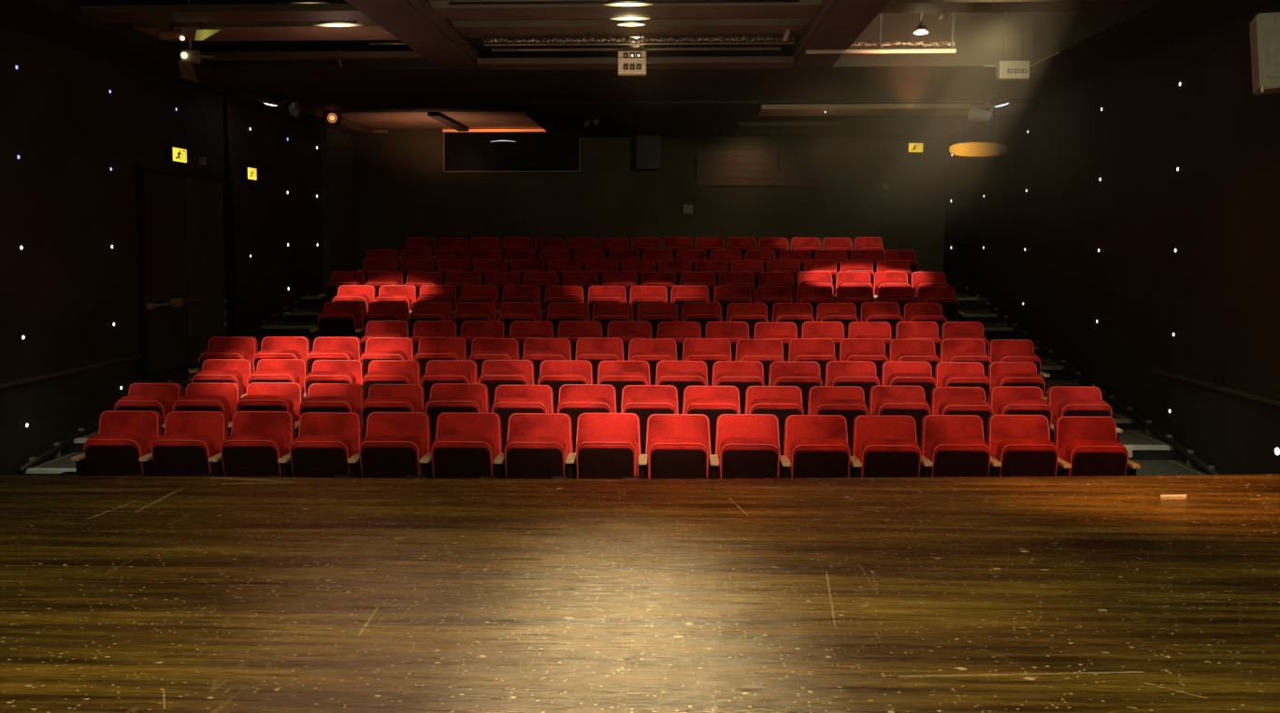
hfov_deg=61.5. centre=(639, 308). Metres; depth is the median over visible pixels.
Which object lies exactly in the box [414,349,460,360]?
seat cushion
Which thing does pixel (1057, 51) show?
trim
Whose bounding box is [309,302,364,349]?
seat
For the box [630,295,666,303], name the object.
seat cushion
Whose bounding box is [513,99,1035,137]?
ceiling
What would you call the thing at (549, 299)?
seat cushion
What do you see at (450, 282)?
seat cushion
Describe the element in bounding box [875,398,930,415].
seat cushion
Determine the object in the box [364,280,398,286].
seat cushion
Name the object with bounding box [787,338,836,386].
seat
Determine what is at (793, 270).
seat cushion
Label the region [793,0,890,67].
beam
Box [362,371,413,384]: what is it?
seat cushion
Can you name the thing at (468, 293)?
seat
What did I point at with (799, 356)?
seat cushion
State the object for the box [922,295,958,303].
seat cushion
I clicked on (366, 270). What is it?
seat cushion
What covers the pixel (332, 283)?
seat cushion
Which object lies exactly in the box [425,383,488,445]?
seat
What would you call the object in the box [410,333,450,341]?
seat cushion
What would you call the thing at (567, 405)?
seat cushion
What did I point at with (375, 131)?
ledge
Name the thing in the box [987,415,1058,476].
seat
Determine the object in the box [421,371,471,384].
seat cushion
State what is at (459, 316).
seat cushion
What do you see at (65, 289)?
wall
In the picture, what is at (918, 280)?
seat
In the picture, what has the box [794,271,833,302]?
seat
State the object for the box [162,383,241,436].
seat
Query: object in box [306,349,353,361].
seat cushion
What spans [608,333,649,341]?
seat cushion
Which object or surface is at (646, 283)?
seat cushion
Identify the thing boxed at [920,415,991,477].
seat
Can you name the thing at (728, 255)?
seat
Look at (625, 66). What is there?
socket
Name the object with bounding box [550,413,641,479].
seat
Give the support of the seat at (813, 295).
on the tier at (1056, 371)
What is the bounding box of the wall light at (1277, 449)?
[1274,446,1279,456]
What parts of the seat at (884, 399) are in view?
backrest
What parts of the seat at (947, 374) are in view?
backrest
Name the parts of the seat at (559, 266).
backrest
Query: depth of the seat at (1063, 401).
8.73 m
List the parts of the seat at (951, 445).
armrest, backrest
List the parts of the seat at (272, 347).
backrest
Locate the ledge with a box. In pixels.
[373,129,388,133]
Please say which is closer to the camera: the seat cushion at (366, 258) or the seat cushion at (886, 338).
the seat cushion at (886, 338)
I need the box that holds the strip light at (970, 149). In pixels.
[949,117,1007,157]
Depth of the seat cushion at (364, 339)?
11.41 m
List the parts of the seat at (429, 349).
backrest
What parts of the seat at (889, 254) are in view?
backrest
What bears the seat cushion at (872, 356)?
on the seat at (872, 350)
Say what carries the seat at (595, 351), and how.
on the tier at (1144, 447)
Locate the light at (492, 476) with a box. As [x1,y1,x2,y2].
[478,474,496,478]
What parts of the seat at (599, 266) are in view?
backrest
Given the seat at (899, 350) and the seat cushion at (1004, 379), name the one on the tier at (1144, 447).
the seat at (899, 350)
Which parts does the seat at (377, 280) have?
backrest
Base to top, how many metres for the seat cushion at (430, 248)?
0.387 m
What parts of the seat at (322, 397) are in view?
armrest, backrest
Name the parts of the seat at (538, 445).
armrest, backrest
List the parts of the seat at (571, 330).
backrest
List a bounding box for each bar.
[369,40,405,44]
[448,0,799,4]
[484,17,794,45]
[491,17,780,51]
[805,13,956,54]
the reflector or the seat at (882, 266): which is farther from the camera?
the seat at (882, 266)
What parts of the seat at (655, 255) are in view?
backrest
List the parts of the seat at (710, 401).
backrest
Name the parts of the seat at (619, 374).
backrest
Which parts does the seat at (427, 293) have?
backrest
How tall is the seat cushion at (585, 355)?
0.390 m
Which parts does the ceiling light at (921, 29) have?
stem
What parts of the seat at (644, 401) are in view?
backrest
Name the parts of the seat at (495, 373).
backrest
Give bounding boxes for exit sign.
[168,146,186,163]
[244,167,256,180]
[907,143,923,152]
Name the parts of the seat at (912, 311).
backrest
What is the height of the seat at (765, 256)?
0.902 m
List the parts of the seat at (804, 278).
backrest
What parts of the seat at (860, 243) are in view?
backrest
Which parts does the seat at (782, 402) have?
backrest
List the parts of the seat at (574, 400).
backrest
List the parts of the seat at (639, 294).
backrest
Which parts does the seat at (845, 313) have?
backrest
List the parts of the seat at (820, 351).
backrest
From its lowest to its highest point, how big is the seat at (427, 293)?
0.910 m
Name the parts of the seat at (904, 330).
backrest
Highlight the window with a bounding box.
[442,129,580,172]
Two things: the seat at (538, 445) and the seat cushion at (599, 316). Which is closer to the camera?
the seat at (538, 445)
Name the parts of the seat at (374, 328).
backrest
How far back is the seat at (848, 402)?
8.77 m
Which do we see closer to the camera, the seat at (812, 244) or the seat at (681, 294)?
the seat at (681, 294)
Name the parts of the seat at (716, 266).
backrest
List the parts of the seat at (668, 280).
backrest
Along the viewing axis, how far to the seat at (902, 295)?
13.27 m
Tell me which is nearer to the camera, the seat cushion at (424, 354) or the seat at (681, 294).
the seat cushion at (424, 354)
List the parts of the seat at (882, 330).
backrest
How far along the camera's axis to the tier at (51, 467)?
9.46 m
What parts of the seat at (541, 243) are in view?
backrest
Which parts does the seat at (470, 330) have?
backrest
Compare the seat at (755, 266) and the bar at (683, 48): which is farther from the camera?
the seat at (755, 266)
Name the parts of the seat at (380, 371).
backrest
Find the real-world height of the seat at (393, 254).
0.908 m
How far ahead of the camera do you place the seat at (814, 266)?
15.05 m
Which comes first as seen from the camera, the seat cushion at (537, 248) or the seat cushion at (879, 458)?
the seat cushion at (879, 458)
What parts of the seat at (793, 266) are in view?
backrest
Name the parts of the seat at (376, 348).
backrest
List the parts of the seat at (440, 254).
backrest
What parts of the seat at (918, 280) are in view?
backrest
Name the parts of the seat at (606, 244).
backrest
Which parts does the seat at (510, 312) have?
backrest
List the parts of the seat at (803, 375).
backrest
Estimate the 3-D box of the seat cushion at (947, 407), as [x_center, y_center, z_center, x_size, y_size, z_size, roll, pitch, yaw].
[2.652,0.941,8.787,0.418,0.387,0.212,0,4,2]
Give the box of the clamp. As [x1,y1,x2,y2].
[782,28,790,42]
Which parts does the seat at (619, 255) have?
backrest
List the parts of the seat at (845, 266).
backrest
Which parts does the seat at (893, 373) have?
backrest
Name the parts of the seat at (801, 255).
backrest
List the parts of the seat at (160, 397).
backrest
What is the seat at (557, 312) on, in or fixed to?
on the tier at (1050, 382)
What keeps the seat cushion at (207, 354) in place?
on the seat at (219, 347)
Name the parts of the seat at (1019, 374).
backrest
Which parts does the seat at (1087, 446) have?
armrest, backrest, armrest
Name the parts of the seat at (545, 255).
backrest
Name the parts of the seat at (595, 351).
backrest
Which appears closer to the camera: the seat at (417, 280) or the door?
the door
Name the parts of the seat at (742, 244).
backrest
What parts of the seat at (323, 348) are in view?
backrest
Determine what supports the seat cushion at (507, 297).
on the seat at (510, 293)
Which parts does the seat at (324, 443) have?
armrest, backrest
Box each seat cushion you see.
[85,433,148,472]
[115,395,171,424]
[152,433,215,473]
[174,395,231,436]
[192,370,244,395]
[199,349,248,361]
[221,434,285,474]
[237,395,295,422]
[248,370,299,383]
[254,349,302,360]
[290,435,353,474]
[300,396,356,412]
[304,371,356,383]
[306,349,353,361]
[317,311,359,337]
[326,280,359,287]
[332,294,370,313]
[359,435,423,474]
[360,333,402,345]
[360,350,407,360]
[361,268,392,273]
[361,396,417,412]
[362,258,389,264]
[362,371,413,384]
[363,311,402,320]
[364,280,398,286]
[374,294,412,315]
[398,258,424,264]
[398,268,430,273]
[403,245,432,254]
[403,281,437,287]
[408,311,446,320]
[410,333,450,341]
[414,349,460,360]
[417,294,453,318]
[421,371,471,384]
[425,396,482,412]
[431,435,495,474]
[433,258,460,263]
[435,268,466,273]
[436,245,464,250]
[443,280,476,286]
[453,312,492,321]
[458,294,495,303]
[460,333,499,341]
[468,351,514,359]
[469,244,497,254]
[469,258,491,263]
[472,268,503,273]
[478,371,529,385]
[483,281,517,287]
[491,397,548,413]
[497,312,537,321]
[501,294,537,303]
[502,245,529,251]
[504,436,567,474]
[505,258,531,263]
[508,333,549,341]
[510,268,541,273]
[521,351,567,360]
[522,281,556,287]
[533,245,561,251]
[537,371,589,384]
[541,258,566,263]
[544,295,581,303]
[546,312,587,321]
[547,268,577,273]
[557,397,612,413]
[558,334,598,342]
[561,280,596,286]
[566,245,594,250]
[575,258,601,263]
[575,350,621,360]
[575,435,636,475]
[586,268,616,273]
[587,295,624,305]
[592,312,631,320]
[597,372,647,385]
[599,245,626,250]
[602,280,635,287]
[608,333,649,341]
[610,258,636,263]
[622,268,653,273]
[622,398,676,414]
[629,351,675,360]
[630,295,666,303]
[632,245,659,249]
[637,312,675,321]
[642,281,675,287]
[645,258,670,262]
[647,437,708,476]
[657,372,706,386]
[659,334,698,342]
[660,268,690,273]
[663,244,690,249]
[672,294,707,302]
[678,258,704,263]
[681,281,715,290]
[682,311,721,321]
[684,351,731,360]
[685,398,739,414]
[696,244,723,249]
[697,268,726,273]
[708,334,747,342]
[713,258,738,263]
[715,295,751,302]
[715,372,764,386]
[719,437,779,478]
[720,281,754,302]
[728,312,767,322]
[729,245,756,250]
[733,268,762,273]
[738,352,784,361]
[748,258,773,263]
[748,398,803,415]
[757,295,792,302]
[757,335,796,343]
[761,245,788,250]
[761,281,794,301]
[769,268,800,273]
[773,373,822,386]
[775,312,814,322]
[784,258,808,263]
[789,438,850,478]
[791,351,836,361]
[793,245,820,249]
[798,295,834,302]
[799,280,833,289]
[805,334,844,342]
[807,268,837,273]
[813,399,867,415]
[819,258,846,263]
[819,312,858,321]
[825,245,852,250]
[830,372,879,386]
[839,281,872,287]
[839,295,876,302]
[843,268,874,274]
[844,351,888,361]
[854,335,891,343]
[856,258,880,263]
[857,244,884,251]
[858,439,920,477]
[864,312,903,321]
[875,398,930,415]
[876,281,910,302]
[880,269,911,274]
[881,296,917,302]
[887,373,935,387]
[890,258,917,271]
[894,352,939,362]
[901,334,941,344]
[907,313,946,322]
[915,281,948,300]
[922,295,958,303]
[928,438,990,477]
[938,400,992,415]
[941,373,990,387]
[946,352,991,363]
[949,335,988,345]
[995,373,1044,386]
[995,438,1057,476]
[996,352,1040,365]
[997,399,1050,415]
[1056,399,1110,417]
[1064,440,1126,476]
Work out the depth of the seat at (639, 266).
15.13 m
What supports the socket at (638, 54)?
attached to the box at (629, 63)
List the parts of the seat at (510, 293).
backrest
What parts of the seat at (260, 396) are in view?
backrest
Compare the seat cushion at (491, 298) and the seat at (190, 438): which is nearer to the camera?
the seat at (190, 438)
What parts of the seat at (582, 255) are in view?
backrest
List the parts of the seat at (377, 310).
armrest, backrest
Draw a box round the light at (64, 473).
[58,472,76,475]
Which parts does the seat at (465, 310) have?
backrest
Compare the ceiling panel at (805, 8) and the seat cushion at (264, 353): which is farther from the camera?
the seat cushion at (264, 353)
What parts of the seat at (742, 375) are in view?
backrest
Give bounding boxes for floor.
[0,474,1279,712]
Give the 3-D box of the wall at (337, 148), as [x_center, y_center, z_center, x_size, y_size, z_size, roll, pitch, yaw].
[-5.077,-1.304,18.192,0.100,3.330,1.494,0,4,2]
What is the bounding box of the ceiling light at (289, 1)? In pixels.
[287,0,330,3]
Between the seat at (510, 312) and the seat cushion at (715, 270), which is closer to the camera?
the seat at (510, 312)
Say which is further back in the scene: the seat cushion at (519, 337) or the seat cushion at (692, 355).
the seat cushion at (519, 337)
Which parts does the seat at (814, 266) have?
backrest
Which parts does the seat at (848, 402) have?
backrest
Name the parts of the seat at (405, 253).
backrest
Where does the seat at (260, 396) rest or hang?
on the tier
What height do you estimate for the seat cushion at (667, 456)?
0.386 m
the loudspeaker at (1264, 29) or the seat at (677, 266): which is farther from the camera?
the seat at (677, 266)
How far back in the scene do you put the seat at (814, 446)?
7.96 m
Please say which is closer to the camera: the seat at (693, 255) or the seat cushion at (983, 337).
the seat cushion at (983, 337)
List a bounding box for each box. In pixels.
[198,157,206,165]
[618,35,646,75]
[683,204,692,214]
[881,183,889,189]
[995,12,1029,80]
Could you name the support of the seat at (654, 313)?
on the tier at (1050, 382)
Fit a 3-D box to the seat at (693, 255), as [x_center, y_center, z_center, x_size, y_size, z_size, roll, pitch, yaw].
[0.692,-0.417,15.912,0.638,0.905,0.417,0,3,2]
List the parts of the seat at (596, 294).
backrest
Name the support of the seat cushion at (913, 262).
on the seat at (889, 254)
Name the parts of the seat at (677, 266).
backrest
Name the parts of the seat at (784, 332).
backrest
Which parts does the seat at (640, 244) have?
backrest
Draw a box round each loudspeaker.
[635,135,660,170]
[1249,12,1279,95]
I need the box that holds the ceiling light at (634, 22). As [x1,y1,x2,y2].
[617,19,645,26]
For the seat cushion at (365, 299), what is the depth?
13.26 m
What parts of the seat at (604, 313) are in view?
backrest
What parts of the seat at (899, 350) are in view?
backrest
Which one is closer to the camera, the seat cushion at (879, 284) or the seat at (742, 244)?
the seat cushion at (879, 284)
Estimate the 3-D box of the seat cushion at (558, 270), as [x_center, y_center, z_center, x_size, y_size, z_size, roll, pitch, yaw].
[-1.071,-0.362,15.019,0.446,0.387,0.212,0,4,2]
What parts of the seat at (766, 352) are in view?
backrest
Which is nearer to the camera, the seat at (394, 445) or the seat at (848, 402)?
the seat at (394, 445)
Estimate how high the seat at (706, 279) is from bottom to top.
0.906 m
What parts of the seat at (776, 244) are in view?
backrest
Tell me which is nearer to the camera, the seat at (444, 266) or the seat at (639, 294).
the seat at (639, 294)
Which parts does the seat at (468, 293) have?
backrest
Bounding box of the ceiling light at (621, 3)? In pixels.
[604,0,653,6]
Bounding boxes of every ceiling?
[0,0,215,70]
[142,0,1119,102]
[246,102,373,135]
[302,101,541,129]
[345,0,481,69]
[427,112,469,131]
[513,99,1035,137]
[1032,0,1279,65]
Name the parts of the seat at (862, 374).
backrest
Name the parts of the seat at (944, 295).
backrest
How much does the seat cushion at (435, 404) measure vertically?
0.391 m
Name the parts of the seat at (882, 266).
backrest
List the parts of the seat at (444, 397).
backrest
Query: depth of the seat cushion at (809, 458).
7.93 m
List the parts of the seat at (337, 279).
backrest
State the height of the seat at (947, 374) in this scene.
0.901 m
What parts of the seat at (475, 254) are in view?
backrest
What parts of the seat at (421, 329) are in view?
backrest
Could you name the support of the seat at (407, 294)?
on the tier at (1056, 371)
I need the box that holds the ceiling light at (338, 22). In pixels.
[312,0,364,27]
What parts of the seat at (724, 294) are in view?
backrest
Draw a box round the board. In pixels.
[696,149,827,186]
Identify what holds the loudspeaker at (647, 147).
attached to the wall at (403, 190)
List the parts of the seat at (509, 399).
backrest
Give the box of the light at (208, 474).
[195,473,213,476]
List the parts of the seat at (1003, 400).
backrest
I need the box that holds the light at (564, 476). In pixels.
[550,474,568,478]
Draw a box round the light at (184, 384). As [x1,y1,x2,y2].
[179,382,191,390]
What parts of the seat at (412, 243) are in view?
backrest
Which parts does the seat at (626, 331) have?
backrest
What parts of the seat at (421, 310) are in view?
backrest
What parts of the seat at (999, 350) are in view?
backrest, armrest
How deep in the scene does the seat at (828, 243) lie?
17.21 m
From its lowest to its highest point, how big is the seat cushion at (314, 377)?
0.387 m
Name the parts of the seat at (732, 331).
backrest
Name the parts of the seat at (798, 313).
backrest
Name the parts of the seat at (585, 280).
backrest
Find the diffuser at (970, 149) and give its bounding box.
[949,142,1007,157]
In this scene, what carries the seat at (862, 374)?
on the tier at (51, 467)
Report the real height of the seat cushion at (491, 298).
0.390 m
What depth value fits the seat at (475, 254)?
16.09 m
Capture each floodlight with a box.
[257,96,287,105]
[984,90,1015,107]
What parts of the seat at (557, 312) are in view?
backrest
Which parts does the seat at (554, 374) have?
backrest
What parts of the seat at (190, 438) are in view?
armrest, backrest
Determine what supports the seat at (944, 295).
on the tier at (1056, 371)
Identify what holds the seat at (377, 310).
on the tier at (1050, 382)
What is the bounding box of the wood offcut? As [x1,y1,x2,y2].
[1160,494,1186,500]
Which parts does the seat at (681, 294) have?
backrest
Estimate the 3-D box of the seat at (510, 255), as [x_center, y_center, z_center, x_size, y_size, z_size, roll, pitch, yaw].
[-1.868,-0.419,15.991,0.659,0.907,0.415,0,4,2]
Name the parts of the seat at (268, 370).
backrest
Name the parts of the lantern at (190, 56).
barn door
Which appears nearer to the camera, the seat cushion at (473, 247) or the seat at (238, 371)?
the seat at (238, 371)
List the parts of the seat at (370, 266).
backrest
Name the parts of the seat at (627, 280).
backrest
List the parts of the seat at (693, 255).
backrest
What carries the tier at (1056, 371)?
on the floor
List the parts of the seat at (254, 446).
armrest, backrest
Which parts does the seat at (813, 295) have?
backrest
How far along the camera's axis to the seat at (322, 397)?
8.94 m
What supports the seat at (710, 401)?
on the tier
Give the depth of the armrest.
8.65 m
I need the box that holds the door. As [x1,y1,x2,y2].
[134,164,230,376]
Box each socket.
[623,52,628,57]
[623,64,628,70]
[630,52,634,57]
[630,63,634,70]
[635,52,641,57]
[635,63,641,70]
[1021,68,1027,72]
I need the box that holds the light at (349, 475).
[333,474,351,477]
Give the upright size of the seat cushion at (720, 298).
0.391 m
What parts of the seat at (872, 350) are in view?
backrest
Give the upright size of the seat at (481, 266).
0.907 m
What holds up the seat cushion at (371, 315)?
on the seat at (377, 310)
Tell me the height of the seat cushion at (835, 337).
0.390 m
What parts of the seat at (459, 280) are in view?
backrest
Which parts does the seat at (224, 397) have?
backrest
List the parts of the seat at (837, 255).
backrest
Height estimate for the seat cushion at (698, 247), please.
0.390 m
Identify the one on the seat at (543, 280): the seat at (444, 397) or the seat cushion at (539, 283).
the seat cushion at (539, 283)
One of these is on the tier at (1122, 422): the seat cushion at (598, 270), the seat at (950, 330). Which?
the seat at (950, 330)
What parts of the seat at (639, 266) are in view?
backrest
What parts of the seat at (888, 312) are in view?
backrest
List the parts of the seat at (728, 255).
backrest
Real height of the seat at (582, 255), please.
0.902 m
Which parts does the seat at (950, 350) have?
backrest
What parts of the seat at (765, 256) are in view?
backrest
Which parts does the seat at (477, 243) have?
backrest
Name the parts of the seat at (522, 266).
backrest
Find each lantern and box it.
[158,0,185,41]
[177,0,213,84]
[288,99,302,116]
[326,111,341,124]
[583,118,590,127]
[591,118,599,124]
[967,93,994,126]
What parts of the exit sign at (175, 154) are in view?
lit panel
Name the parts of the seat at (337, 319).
armrest, backrest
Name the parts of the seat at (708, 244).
backrest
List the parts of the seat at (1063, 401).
backrest, armrest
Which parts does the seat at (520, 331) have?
backrest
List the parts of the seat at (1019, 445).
armrest, backrest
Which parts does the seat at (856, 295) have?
backrest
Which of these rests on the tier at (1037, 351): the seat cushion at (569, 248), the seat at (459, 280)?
the seat at (459, 280)
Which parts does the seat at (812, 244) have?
backrest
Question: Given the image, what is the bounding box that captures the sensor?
[937,12,949,20]
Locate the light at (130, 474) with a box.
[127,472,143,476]
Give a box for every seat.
[58,410,162,475]
[114,383,183,434]
[127,411,228,476]
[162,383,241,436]
[179,336,258,390]
[191,359,253,395]
[195,411,295,477]
[228,382,303,435]
[241,359,308,398]
[253,336,310,372]
[264,412,362,477]
[294,383,364,438]
[303,359,363,399]
[305,337,361,373]
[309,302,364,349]
[311,271,365,313]
[316,285,375,326]
[333,412,431,478]
[355,302,408,340]
[356,249,398,271]
[359,337,414,375]
[360,258,398,283]
[360,320,409,354]
[360,384,425,440]
[361,359,420,400]
[364,272,403,298]
[374,285,417,315]
[397,249,432,271]
[398,237,436,258]
[398,258,434,284]
[403,272,442,298]
[405,412,502,478]
[407,302,452,338]
[409,285,457,318]
[410,320,457,356]
[414,337,467,379]
[420,359,477,404]
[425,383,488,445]
[432,237,468,260]
[433,249,467,272]
[435,259,471,285]
[443,272,481,303]
[452,285,499,316]
[452,302,497,337]
[460,320,505,359]
[467,237,500,260]
[468,338,519,383]
[469,249,502,272]
[472,258,507,285]
[478,359,534,412]
[478,413,573,478]
[483,272,520,309]
[491,385,553,453]
[496,285,541,318]
[497,302,542,338]
[501,237,532,259]
[504,249,536,272]
[508,321,554,359]
[510,259,545,285]
[521,338,571,385]
[522,272,559,310]
[533,237,564,259]
[537,359,592,413]
[539,249,571,272]
[541,286,584,321]
[546,302,589,338]
[547,259,581,286]
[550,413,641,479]
[557,320,603,360]
[557,384,617,453]
[561,271,598,302]
[566,237,596,259]
[574,249,605,271]
[575,337,624,384]
[584,259,618,286]
[587,286,626,320]
[591,302,633,337]
[597,360,650,413]
[599,237,628,259]
[602,271,638,302]
[606,320,652,360]
[608,249,639,272]
[620,385,678,454]
[621,259,655,286]
[622,414,711,479]
[627,338,677,385]
[629,286,667,320]
[631,237,660,259]
[636,302,677,338]
[640,272,676,302]
[642,249,673,272]
[655,360,708,414]
[656,321,701,360]
[658,259,691,285]
[662,237,692,259]
[670,285,709,321]
[675,249,706,272]
[679,272,715,302]
[680,302,722,338]
[681,338,732,386]
[682,386,740,454]
[694,237,724,259]
[694,259,728,287]
[695,414,781,478]
[704,321,749,360]
[709,249,741,272]
[711,360,764,451]
[713,285,752,321]
[718,272,755,302]
[726,237,756,259]
[726,302,768,339]
[730,259,763,288]
[734,339,784,386]
[744,250,776,272]
[744,386,803,455]
[753,322,797,361]
[754,272,794,302]
[754,286,792,322]
[758,237,788,259]
[766,259,800,291]
[768,361,822,415]
[771,302,814,338]
[776,415,850,478]
[778,249,811,272]
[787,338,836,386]
[791,237,820,259]
[794,259,837,299]
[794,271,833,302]
[795,286,834,321]
[801,321,844,360]
[807,386,868,456]
[814,249,847,272]
[815,302,858,338]
[822,237,852,259]
[824,360,879,411]
[833,259,874,294]
[833,272,873,302]
[835,286,876,321]
[838,338,889,385]
[848,321,891,359]
[849,249,881,273]
[849,415,920,477]
[853,237,884,259]
[860,302,903,339]
[868,385,930,445]
[873,272,910,302]
[876,259,911,286]
[877,286,918,317]
[880,361,936,407]
[884,249,923,273]
[888,339,940,378]
[894,321,941,358]
[903,302,946,339]
[910,272,955,300]
[917,286,964,321]
[919,387,992,449]
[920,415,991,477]
[934,361,991,402]
[939,339,992,376]
[941,321,989,355]
[987,361,1047,402]
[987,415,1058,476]
[988,339,1049,397]
[989,386,1051,434]
[1047,387,1132,458]
[1053,416,1140,476]
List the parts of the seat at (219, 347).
armrest, backrest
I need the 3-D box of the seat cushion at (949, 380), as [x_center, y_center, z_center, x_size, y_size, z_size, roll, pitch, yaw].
[2.881,0.770,9.529,0.403,0.387,0.212,0,4,2]
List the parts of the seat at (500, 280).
backrest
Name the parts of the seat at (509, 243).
backrest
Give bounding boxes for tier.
[18,452,1207,479]
[67,429,1184,460]
[178,377,1107,402]
[196,358,1074,380]
[255,336,1048,359]
[256,321,1022,339]
[277,308,1005,323]
[299,291,987,310]
[1111,408,1142,430]
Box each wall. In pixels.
[0,25,323,475]
[320,127,356,293]
[352,128,946,272]
[943,2,1279,474]
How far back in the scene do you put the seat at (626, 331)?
11.56 m
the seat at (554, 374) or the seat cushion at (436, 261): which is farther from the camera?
the seat cushion at (436, 261)
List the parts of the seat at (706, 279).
backrest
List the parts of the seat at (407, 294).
backrest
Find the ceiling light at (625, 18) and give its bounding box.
[610,16,649,20]
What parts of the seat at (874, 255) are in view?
backrest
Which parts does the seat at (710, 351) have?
backrest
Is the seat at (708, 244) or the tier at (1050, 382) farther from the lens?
the seat at (708, 244)
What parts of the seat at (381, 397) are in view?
backrest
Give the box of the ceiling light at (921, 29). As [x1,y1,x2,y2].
[913,13,928,34]
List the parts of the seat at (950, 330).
backrest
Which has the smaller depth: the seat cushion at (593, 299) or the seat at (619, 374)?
the seat at (619, 374)
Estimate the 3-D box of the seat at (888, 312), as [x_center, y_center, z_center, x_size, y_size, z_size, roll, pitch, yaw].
[2.707,0.389,12.342,0.629,0.910,0.417,0,3,1]
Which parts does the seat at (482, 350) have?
backrest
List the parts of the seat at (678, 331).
backrest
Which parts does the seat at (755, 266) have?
backrest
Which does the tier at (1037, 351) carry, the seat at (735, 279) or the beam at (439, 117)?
the seat at (735, 279)
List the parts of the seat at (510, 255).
backrest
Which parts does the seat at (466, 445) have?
armrest, backrest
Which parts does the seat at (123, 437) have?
armrest, backrest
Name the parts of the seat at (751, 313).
backrest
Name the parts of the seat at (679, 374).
backrest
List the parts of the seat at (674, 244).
backrest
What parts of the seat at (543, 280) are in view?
backrest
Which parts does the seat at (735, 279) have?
backrest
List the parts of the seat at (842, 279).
backrest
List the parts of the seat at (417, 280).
backrest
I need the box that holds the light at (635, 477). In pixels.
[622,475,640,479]
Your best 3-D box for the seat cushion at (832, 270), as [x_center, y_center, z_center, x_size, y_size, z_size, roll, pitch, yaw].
[2.521,-0.359,14.904,0.431,0.387,0.212,0,3,2]
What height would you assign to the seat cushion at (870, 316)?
0.390 m
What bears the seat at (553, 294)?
on the tier at (1056, 371)
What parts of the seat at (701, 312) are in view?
backrest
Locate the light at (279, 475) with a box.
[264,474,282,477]
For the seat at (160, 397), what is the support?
on the tier
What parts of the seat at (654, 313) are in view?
backrest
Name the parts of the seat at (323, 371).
backrest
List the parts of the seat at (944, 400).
backrest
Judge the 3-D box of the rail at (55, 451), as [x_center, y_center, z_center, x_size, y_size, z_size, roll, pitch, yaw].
[-5.233,0.518,13.468,0.070,1.336,8.395,0,4,2]
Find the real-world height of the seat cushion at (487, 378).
0.390 m
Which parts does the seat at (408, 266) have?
backrest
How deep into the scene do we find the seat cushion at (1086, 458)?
7.86 m
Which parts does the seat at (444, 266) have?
backrest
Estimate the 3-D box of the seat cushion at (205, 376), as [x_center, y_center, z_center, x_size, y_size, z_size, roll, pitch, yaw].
[-3.817,0.757,9.753,0.432,0.388,0.212,0,4,2]
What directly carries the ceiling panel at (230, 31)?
attached to the ceiling at (401, 19)
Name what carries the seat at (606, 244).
on the tier at (966, 302)
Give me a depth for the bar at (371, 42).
10.69 m
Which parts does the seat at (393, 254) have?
backrest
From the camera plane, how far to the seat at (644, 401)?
8.83 m
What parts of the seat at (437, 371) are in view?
backrest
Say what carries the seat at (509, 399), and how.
on the tier
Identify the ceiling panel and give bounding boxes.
[80,3,372,22]
[132,20,399,41]
[200,50,425,60]
[426,0,823,20]
[449,17,812,37]
[477,56,793,70]
[733,120,841,134]
[757,102,1034,115]
[879,0,1133,13]
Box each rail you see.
[15,285,325,474]
[958,284,1221,474]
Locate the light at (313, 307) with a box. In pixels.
[311,304,320,310]
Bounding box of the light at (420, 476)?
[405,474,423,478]
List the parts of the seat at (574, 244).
backrest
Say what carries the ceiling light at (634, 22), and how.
hanging from the ceiling
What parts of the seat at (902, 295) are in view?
backrest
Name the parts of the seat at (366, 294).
backrest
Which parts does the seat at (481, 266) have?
backrest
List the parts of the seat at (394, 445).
armrest, backrest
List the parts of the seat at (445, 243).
backrest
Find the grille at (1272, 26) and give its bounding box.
[1265,19,1279,77]
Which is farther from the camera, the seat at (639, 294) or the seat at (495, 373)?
the seat at (639, 294)
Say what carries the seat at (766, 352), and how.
on the tier at (1144, 447)
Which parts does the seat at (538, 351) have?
backrest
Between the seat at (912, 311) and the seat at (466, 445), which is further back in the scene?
the seat at (912, 311)
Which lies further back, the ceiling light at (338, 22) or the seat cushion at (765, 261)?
the seat cushion at (765, 261)
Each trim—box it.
[0,354,143,388]
[223,96,235,336]
[408,0,834,68]
[983,51,1058,67]
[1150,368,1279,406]
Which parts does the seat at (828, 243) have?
backrest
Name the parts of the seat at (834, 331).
backrest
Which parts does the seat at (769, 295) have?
backrest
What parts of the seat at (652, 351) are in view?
backrest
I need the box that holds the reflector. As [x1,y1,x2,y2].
[194,0,220,40]
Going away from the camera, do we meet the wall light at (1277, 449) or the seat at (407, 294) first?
the wall light at (1277, 449)
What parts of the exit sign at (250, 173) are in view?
lit panel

